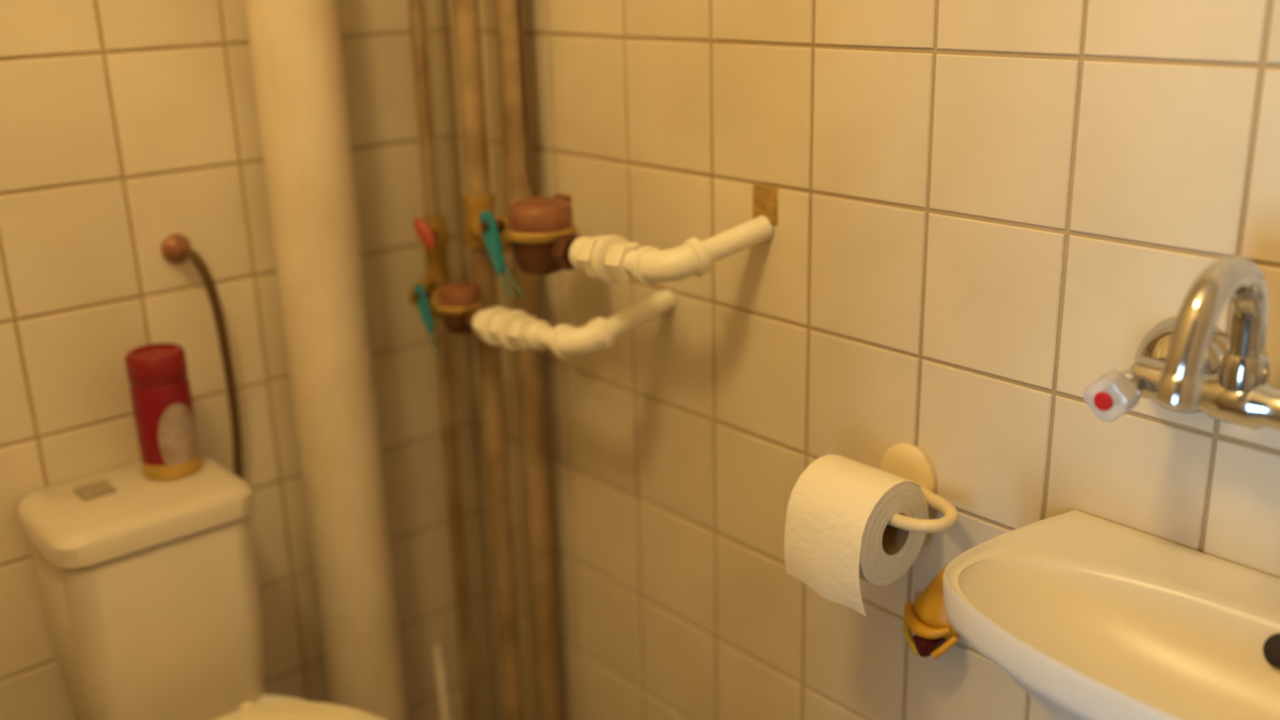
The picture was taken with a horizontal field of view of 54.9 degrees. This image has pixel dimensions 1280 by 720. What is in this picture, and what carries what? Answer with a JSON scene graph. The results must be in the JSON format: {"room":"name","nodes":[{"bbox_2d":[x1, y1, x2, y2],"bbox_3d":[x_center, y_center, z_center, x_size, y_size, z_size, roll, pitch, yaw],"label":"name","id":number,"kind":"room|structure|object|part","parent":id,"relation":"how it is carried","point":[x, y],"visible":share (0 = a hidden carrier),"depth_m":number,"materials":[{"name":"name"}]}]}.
{"room":"bathroom","nodes":[
{"label":"bathroom","id":0,"kind":"room"},
{"bbox_2d":[0,0,497,719],"bbox_3d":[-0.912,-0.303,1.305,1.602,2.504,0.103,-16,23,-38],"label":"wall","id":1,"kind":"structure","parent":0,"point":[126,126],"depth_m":1.58,"materials":[{"name":"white tile"}]},
{"bbox_2d":[161,234,243,479],"bbox_3d":[-0.560,0.057,1.623,0.062,0.450,0.052,-16,23,-38],"label":"supply hose","id":2,"kind":"object","parent":1,"relation":"attached to","point":[175,248],"visible":0.7,"depth_m":1.58,"materials":[{"name":"orange metal"}]},
{"bbox_2d":[445,0,1279,719],"bbox_3d":[0.413,-0.263,1.068,0.105,2.504,2.190,-16,23,-38],"label":"wall","id":3,"kind":"structure","parent":0,"point":[980,213],"depth_m":1.29,"materials":[{"name":"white tile"}]},
{"bbox_2d":[471,288,676,357],"bbox_3d":[-0.083,-0.051,1.532,0.176,0.074,0.224,-16,23,-38],"label":"pipe","id":4,"kind":"object","parent":3,"relation":"attached to","point":[497,326],"visible":1,"depth_m":1.47,"materials":[{"name":"white plastic"}]},
{"bbox_2d":[435,280,483,333],"bbox_3d":[-0.232,-0.066,1.607,0.061,0.064,0.081,-16,23,-38],"label":"meter","id":5,"kind":"object","parent":4,"relation":"attached to","point":[458,304],"visible":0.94,"depth_m":1.59,"materials":[{"name":"brown metal"}]},
{"bbox_2d":[413,284,443,358],"bbox_3d":[-0.274,-0.059,1.649,0.052,0.096,0.074,-16,23,-38],"label":"valve","id":6,"kind":"object","parent":5,"relation":"attached to","point":[426,301],"visible":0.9,"depth_m":1.63,"materials":[{"name":"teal metal"}]},
{"bbox_3d":[-0.286,-0.069,1.629,0.005,0.064,0.038,-16,23,-38],"label":"lever","id":7,"kind":"part","parent":6,"relation":"part of","materials":[{"name":"teal paint"}]},
{"bbox_3d":[-0.286,-0.085,1.641,0.016,0.013,0.013,-16,23,-38],"label":"valve stem","id":8,"kind":"part","parent":6,"relation":"part of","materials":[{"name":"brown metal"}]},
{"bbox_2d":[435,280,483,314],"bbox_3d":[-0.236,-0.083,1.606,0.061,0.032,0.061,-16,23,-38],"label":"register","id":9,"kind":"object","parent":5,"relation":"attached to","point":[455,298],"depth_m":1.59,"materials":[{"name":"brown plastic"}]},
{"bbox_2d":[568,215,773,284],"bbox_3d":[0.024,-0.119,1.365,0.237,0.076,0.103,4,19,17],"label":"pipe","id":10,"kind":"object","parent":3,"relation":"attached to","point":[612,258],"visible":1,"depth_m":1.34,"materials":[{"name":"white plastic"}]},
{"bbox_2d":[504,193,581,275],"bbox_3d":[-0.114,-0.147,1.482,0.088,0.092,0.116,-16,23,-38],"label":"meter","id":11,"kind":"object","parent":10,"relation":"attached to","point":[540,232],"visible":0.98,"depth_m":1.45,"materials":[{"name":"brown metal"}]},
{"bbox_2d":[477,209,524,298],"bbox_3d":[-0.170,-0.139,1.535,0.056,0.105,0.117,-5,18,-10],"label":"valve","id":12,"kind":"object","parent":11,"relation":"attached to","point":[491,230],"visible":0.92,"depth_m":1.51,"materials":[{"name":"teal metal"}]},
{"bbox_3d":[-0.181,-0.145,1.510,0.006,0.077,0.044,-16,23,-38],"label":"lever","id":13,"kind":"part","parent":12,"relation":"part of","materials":[{"name":"teal paint"}]},
{"bbox_3d":[-0.179,-0.165,1.523,0.020,0.016,0.016,-16,23,-38],"label":"valve stem","id":14,"kind":"part","parent":12,"relation":"part of","materials":[{"name":"brown metal"}]},
{"bbox_2d":[516,0,539,196],"bbox_3d":[-0.152,-0.891,1.343,0.011,1.450,0.124,-6,18,-13],"label":"cable","id":15,"kind":"object","parent":11,"relation":"attached to","point":[519,2],"visible":0.8,"depth_m":1.57,"materials":[{"name":"brown plastic"}]},
{"bbox_2d":[504,193,577,244],"bbox_3d":[-0.120,-0.171,1.480,0.088,0.046,0.088,-16,23,-38],"label":"register","id":16,"kind":"object","parent":11,"relation":"attached to","point":[535,220],"depth_m":1.45,"materials":[{"name":"brown plastic"}]},
{"bbox_2d":[880,442,959,533],"bbox_3d":[0.266,0.138,1.238,0.089,0.076,0.135,-16,23,-38],"label":"holder","id":17,"kind":"object","parent":3,"relation":"attached to","point":[907,460],"visible":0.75,"depth_m":1.26,"materials":[{"name":"beige plastic"}]},
{"bbox_2d":[784,453,928,616],"bbox_3d":[0.221,0.169,1.244,0.110,0.124,0.101,-16,23,-38],"label":"toilet roll","id":18,"kind":"object","parent":17,"relation":"hanging from","point":[837,533],"visible":0.96,"depth_m":1.21,"materials":[{"name":"beige paper"}]},
{"bbox_3d":[0.278,0.123,1.283,0.010,0.076,0.068,-16,23,-38],"label":"wall plate","id":19,"kind":"part","parent":17,"relation":"part of","materials":[{"name":"beige plastic"}]},
{"bbox_3d":[0.266,0.143,1.240,0.088,0.019,0.135,-16,23,-38],"label":"arm","id":20,"kind":"part","parent":17,"relation":"part of","materials":[{"name":"beige plastic"}]},
{"bbox_2d":[902,565,959,658],"bbox_3d":[0.303,0.262,1.274,0.044,0.095,0.066,-16,23,-38],"label":"wall ornament","id":21,"kind":"object","parent":3,"relation":"attached to","point":[926,618],"visible":0.94,"depth_m":1.27,"materials":[{"name":"yellow plastic"}]},
{"bbox_2d":[942,510,1279,719],"bbox_3d":[0.455,0.365,0.956,0.250,0.323,0.472,-16,23,-38],"label":"basin","id":22,"kind":"object","parent":3,"relation":"attached to","point":[1092,617],"visible":1,"depth_m":1.01,"materials":[{"name":"white ceramic"}]},
{"bbox_2d":[1083,255,1279,431],"bbox_3d":[0.435,0.000,0.911,0.175,0.162,0.219,-16,23,-38],"label":"mixer tap","id":23,"kind":"object","parent":3,"relation":"attached to","point":[1185,363],"visible":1,"depth_m":0.92,"materials":[{"name":"silver metal"}]},
{"bbox_3d":[0.373,0.029,0.975,0.028,0.041,0.041,-16,23,-38],"label":"knob","id":24,"kind":"part","parent":23,"relation":"part of","materials":[{"name":"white plastic"}]},
{"bbox_3d":[0.418,-0.025,0.889,0.126,0.101,0.026,-16,23,-38],"label":"spout","id":25,"kind":"part","parent":23,"relation":"part of","materials":[{"name":"silver metal"}]},
{"bbox_3d":[-0.159,1.149,0.978,1.700,0.098,2.190,-16,23,-38],"label":"floor","id":26,"kind":"structure","parent":0,"visible":0},
{"bbox_2d":[16,452,384,719],"bbox_3d":[-0.451,0.561,1.443,0.348,0.744,0.671,-16,23,-38],"label":"toilet","id":27,"kind":"object","parent":26,"relation":"on","point":[148,588],"visible":0.94,"depth_m":1.48,"materials":[{"name":"white ceramic"}]},
{"bbox_3d":[-0.616,0.176,1.509,0.240,0.037,0.192,-16,23,-38],"label":"tank lid","id":28,"kind":"part","parent":27,"relation":"part of","materials":[{"name":"ceramic"}]},
{"bbox_3d":[-0.612,0.345,1.566,0.228,0.316,0.186,-16,23,-38],"label":"tank","id":29,"kind":"part","parent":27,"relation":"part of","materials":[{"name":"ceramic"}]},
{"bbox_2d":[124,342,202,480],"bbox_3d":[-0.592,0.064,1.533,0.071,0.160,0.071,-16,23,-38],"label":"aerosol can","id":30,"kind":"object","parent":27,"relation":"on","point":[160,391],"visible":1,"depth_m":1.51,"materials":[{"name":"red metal"}]},
{"bbox_3d":[-0.409,0.716,1.446,0.344,0.445,0.535,-16,23,-38],"label":"bowl","id":31,"kind":"part","parent":27,"relation":"part of","materials":[{"name":"white ceramic"}]},
{"bbox_3d":[-0.379,0.484,1.325,0.348,0.031,0.440,-16,23,-38],"label":"seat lid","id":32,"kind":"part","parent":27,"relation":"part of","materials":[{"name":"beige plastic"}]},
{"bbox_2d":[244,0,407,719],"bbox_3d":[-0.434,-0.400,1.554,0.117,2.500,0.117,-16,23,-38],"label":"pipe","id":33,"kind":"object","parent":26,"relation":"on","point":[295,50],"visible":1,"depth_m":1.63,"materials":[{"name":"beige paint"}]},
{"bbox_2d":[434,645,450,719],"bbox_3d":[-0.289,0.603,1.889,0.091,0.378,0.091,-16,23,-38],"label":"toilet brush","id":34,"kind":"object","parent":26,"relation":"on","point":[440,673],"visible":1,"depth_m":1.84,"materials":[{"name":"white plastic"}]},
{"bbox_2d":[408,0,478,719],"bbox_3d":[-0.296,-0.434,1.647,0.031,2.500,0.056,-7,19,-17],"label":"riser pipe","id":35,"kind":"object","parent":26,"relation":"on","point":[415,7],"visible":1,"depth_m":1.80,"materials":[{"name":"metal"}]},
{"bbox_2d":[408,214,451,306],"bbox_3d":[-0.296,-0.142,1.707,0.050,0.121,0.109,1,18,9],"label":"valve","id":36,"kind":"object","parent":35,"relation":"attached to","point":[433,233],"visible":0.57,"depth_m":1.72,"materials":[{"name":"gold metal"}]},
{"bbox_2d":[408,275,435,306],"bbox_3d":[-0.304,-0.095,1.708,0.033,0.031,0.080,-2,18,-1],"label":"outlet","id":37,"kind":"object","parent":36,"relation":"attached to","point":[428,282],"depth_m":1.72,"materials":[{"name":"metal"}]},
{"bbox_3d":[-0.291,-0.172,1.670,0.032,0.042,0.014,6,19,22],"label":"handle","id":38,"kind":"part","parent":36,"relation":"part of","materials":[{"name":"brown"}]},
{"bbox_2d":[452,0,524,719],"bbox_3d":[-0.219,-0.410,1.568,0.043,2.500,0.043,-16,23,-38],"label":"riser pipe","id":39,"kind":"object","parent":26,"relation":"on","point":[466,18],"visible":1,"depth_m":1.70,"materials":[{"name":"metal"}]},
{"bbox_2d":[462,192,495,248],"bbox_3d":[-0.206,-0.178,1.614,0.046,0.069,0.103,-6,19,-14],"label":"brass tee","id":40,"kind":"object","parent":39,"relation":"attached to","point":[473,206],"visible":0.57,"depth_m":1.62,"materials":[{"name":"gold metal"}]},
{"bbox_2d":[464,213,480,239],"bbox_3d":[-0.208,-0.172,1.598,0.032,0.025,0.070,-9,20,-22],"label":"outlet","id":41,"kind":"object","parent":40,"relation":"attached to","point":[472,224],"depth_m":1.59,"materials":[{"name":"gold metal"}]},
{"bbox_2d":[494,0,560,719],"bbox_3d":[-0.165,-0.415,1.577,0.045,2.500,0.045,-16,23,-38],"label":"riser pipe","id":42,"kind":"object","parent":26,"relation":"on","point":[529,361],"visible":0.96,"depth_m":1.72,"materials":[{"name":"metal"}]}
]}

